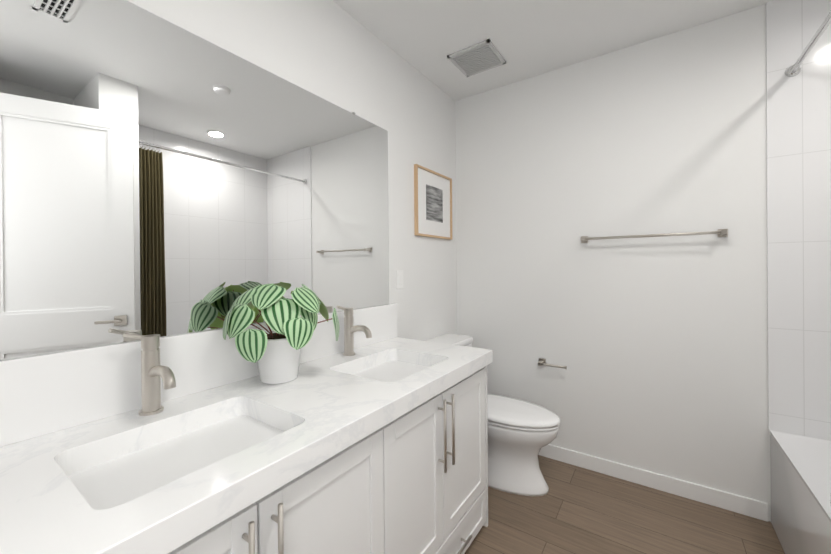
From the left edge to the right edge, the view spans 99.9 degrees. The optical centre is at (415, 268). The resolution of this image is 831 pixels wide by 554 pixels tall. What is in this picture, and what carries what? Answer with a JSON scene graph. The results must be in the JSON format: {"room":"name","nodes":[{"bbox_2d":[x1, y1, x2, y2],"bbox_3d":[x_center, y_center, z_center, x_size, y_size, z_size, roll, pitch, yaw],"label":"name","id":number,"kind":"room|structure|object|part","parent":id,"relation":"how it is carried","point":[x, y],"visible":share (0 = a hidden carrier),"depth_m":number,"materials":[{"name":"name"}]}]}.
{"room":"bathroom","nodes":[
{"label":"bathroom","id":0,"kind":"room"},
{"bbox_2d":[21,0,456,357],"bbox_3d":[-0.634,-0.007,1.545,0.100,2.710,3.483,0,0,35],"label":"wall","id":1,"kind":"structure","parent":0,"point":[332,51],"depth_m":2.10,"materials":[{"name":"white paint"}]},
{"bbox_2d":[0,0,388,360],"bbox_3d":[-0.647,-0.304,1.434,0.005,1.055,1.690,0,0,35],"label":"mirror","id":2,"kind":"object","parent":1,"relation":"attached to","point":[162,177],"visible":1,"depth_m":1.14,"materials":[{"name":"clear glass"}]},
{"bbox_2d":[0,303,397,446],"bbox_3d":[-0.615,0.329,1.460,0.019,0.210,1.744,0,0,35],"label":"backsplash","id":3,"kind":"structure","parent":1,"relation":"attached to","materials":[{"name":"white stone"}]},
{"bbox_2d":[396,270,402,288],"bbox_3d":[-0.099,0.071,2.223,0.010,0.116,0.072,0,0,35],"label":"light switch","id":4,"kind":"object","parent":1,"relation":"attached to","point":[399,279],"visible":1,"depth_m":2.21,"materials":[{"name":"white plastic"}]},
{"bbox_2d":[414,164,451,239],"bbox_3d":[0.141,-0.467,2.562,0.023,0.480,0.493,0,0,35],"label":"picture frame","id":5,"kind":"object","parent":1,"relation":"attached to","point":[432,204],"visible":0.98,"depth_m":2.53,"materials":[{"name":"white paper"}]},
{"bbox_2d":[426,184,442,222],"bbox_3d":[0.141,-0.471,2.562,0.002,0.250,0.230,0,0,35],"label":"photo","id":6,"kind":"object","parent":5,"relation":"attached to","point":[434,193],"depth_m":2.56},
{"bbox_2d":[333,0,772,100],"bbox_3d":[0.494,-1.419,0.754,2.870,0.100,3.483,0,0,35],"label":"ceiling","id":7,"kind":"structure","parent":0,"point":[530,38],"depth_m":1.99,"materials":[{"name":"white paint"}]},
{"bbox_2d":[447,39,505,76],"bbox_3d":[0.403,-1.367,2.286,0.290,0.012,0.290,0,0,35],"label":"fan","id":8,"kind":"object","parent":7,"relation":"attached to","point":[482,56],"visible":1,"depth_m":2.27,"materials":[{"name":"grey plastic"}]},
{"bbox_2d":[455,4,770,521],"bbox_3d":[1.467,-0.027,2.150,2.870,2.710,0.100,0,0,35],"label":"wall","id":9,"kind":"structure","parent":0,"point":[657,347],"depth_m":2.16,"materials":[{"name":"white paint"}]},
{"bbox_2d":[538,358,566,368],"bbox_3d":[0.943,0.663,2.411,0.196,0.048,0.074,0,0,35],"label":"paper holder","id":10,"kind":"object","parent":9,"relation":"attached to","point":[542,361],"visible":1,"depth_m":2.41,"materials":[{"name":"silver metal"}]},
{"bbox_3d":[0.935,0.663,2.385,0.165,0.016,0.016,0,0,35],"label":"arm","id":11,"kind":"part","parent":10,"relation":"part of"},
{"bbox_2d":[538,444,768,521],"bbox_3d":[1.098,1.284,2.348,1.825,0.095,0.013,0,0,35],"label":"baseboard","id":12,"kind":"structure","parent":9,"relation":"attached to","point":[750,507],"depth_m":2.08,"materials":[{"name":"white paint"}]},
{"bbox_2d":[581,229,727,242],"bbox_3d":[1.389,-0.194,2.094,0.738,0.044,0.077,0,0,35],"label":"towel rail","id":13,"kind":"object","parent":9,"relation":"attached to","point":[718,232],"visible":1,"depth_m":2.03,"materials":[{"name":"silver metal"}]},
{"bbox_3d":[1.694,-0.196,1.925,0.044,0.044,0.008,0,0,35],"label":"plate","id":14,"kind":"part","parent":13,"relation":"part of","materials":[{"name":"silver metal"}]},
{"bbox_3d":[1.674,-0.196,1.897,0.026,0.026,0.077,0,0,35],"label":"post","id":15,"kind":"part","parent":13,"relation":"part of","materials":[{"name":"silver metal"}]},
{"bbox_2d":[766,0,830,440],"bbox_3d":[2.185,-0.266,1.586,0.843,2.240,0.009,0,0,35],"label":"wall tile","id":16,"kind":"structure","parent":9,"relation":"attached to","point":[798,118],"depth_m":1.76,"materials":[{"name":"white tile"}]},
{"bbox_2d":[784,11,830,76],"bbox_3d":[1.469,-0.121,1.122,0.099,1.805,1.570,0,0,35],"label":"shower rod","id":17,"kind":"object","parent":16,"relation":"hanging from","point":[793,70],"visible":1,"depth_m":1.57,"materials":[{"name":"silver metal"}]},
{"bbox_2d":[464,455,784,553],"bbox_3d":[0.518,1.391,0.763,2.870,0.100,3.483,0,0,35],"label":"floor","id":18,"kind":"structure","parent":0,"point":[577,510],"depth_m":1.83,"materials":[{"name":"brown wood"}]},
{"bbox_2d":[160,359,492,553],"bbox_3d":[-0.350,0.922,1.280,0.652,0.850,1.715,0,0,35],"label":"bathroom vanity","id":19,"kind":"object","parent":18,"relation":"on","point":[417,483],"depth_m":1.15,"materials":[{"name":"white paint"}]},
{"bbox_2d":[0,335,491,553],"bbox_3d":[-0.357,0.465,1.283,0.642,0.065,1.744,0,0,35],"label":"countertop","id":20,"kind":"structure","parent":19,"relation":"on","point":[47,507],"depth_m":0.87,"materials":[{"name":"white stone"}]},
{"bbox_2d":[120,332,179,418],"bbox_3d":[-0.765,0.311,1.015,0.180,0.251,0.096,0,0,35],"label":"faucet","id":21,"kind":"object","parent":20,"relation":"on","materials":[{"name":"silver metal"}]},
{"bbox_2d":[76,411,279,502],"bbox_3d":[-0.577,0.559,0.908,0.384,0.142,0.484,0,0,35],"label":"sink","id":22,"kind":"object","parent":20,"relation":"in","point":[112,478],"depth_m":0.93,"materials":[{"name":"white ceramic"}]},
{"bbox_2d":[223,282,339,383],"bbox_3d":[-0.492,0.242,1.330,0.316,0.380,0.396,0,0,35],"label":"plant","id":23,"kind":"object","parent":20,"relation":"on","point":[275,354],"visible":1,"depth_m":1.26,"materials":[{"name":"green plant"}]},
{"bbox_3d":[-0.535,0.346,1.371,0.188,0.172,0.188,0,0,35],"label":"pot","id":24,"kind":"part","parent":23,"relation":"part of","materials":[{"name":"white ceramic"}]},
{"bbox_2d":[337,305,375,354],"bbox_3d":[-0.294,0.305,1.698,0.180,0.251,0.096,0,0,35],"label":"faucet","id":25,"kind":"object","parent":20,"relation":"on","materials":[{"name":"silver metal"}]},
{"bbox_2d":[356,359,427,382],"bbox_3d":[-0.106,0.553,1.591,0.384,0.142,0.484,0,0,35],"label":"sink","id":26,"kind":"object","parent":20,"relation":"in","point":[391,369],"depth_m":1.71,"materials":[{"name":"white ceramic"}]},
{"bbox_2d":[426,334,559,495],"bbox_3d":[0.486,0.920,2.291,0.874,0.833,0.442,0,0,35],"label":"toilet","id":27,"kind":"object","parent":18,"relation":"on","point":[521,433],"visible":0.54,"depth_m":2.09,"materials":[{"name":"white ceramic"}]},
{"bbox_3d":[0.218,0.527,2.473,0.230,0.043,0.442,0,0,35],"label":"lid","id":28,"kind":"part","parent":27,"relation":"part of","materials":[{"name":"white ceramic"}]},
{"bbox_3d":[0.571,1.135,2.235,0.657,0.402,0.384,0,0,35],"label":"bowl","id":29,"kind":"part","parent":27,"relation":"part of","materials":[{"name":"white ceramic"}]},
{"bbox_3d":[0.588,0.907,2.221,0.626,0.054,0.392,0,0,35],"label":"seat","id":30,"kind":"part","parent":27,"relation":"part of","materials":[{"name":"white plastic"}]},
{"bbox_2d":[769,430,830,553],"bbox_3d":[1.744,1.050,0.943,0.829,0.559,1.564,0,0,35],"label":"tub","id":31,"kind":"object","parent":18,"relation":"on","point":[800,473],"visible":1,"depth_m":1.65,"materials":[{"name":"white ceramic"}]}
]}

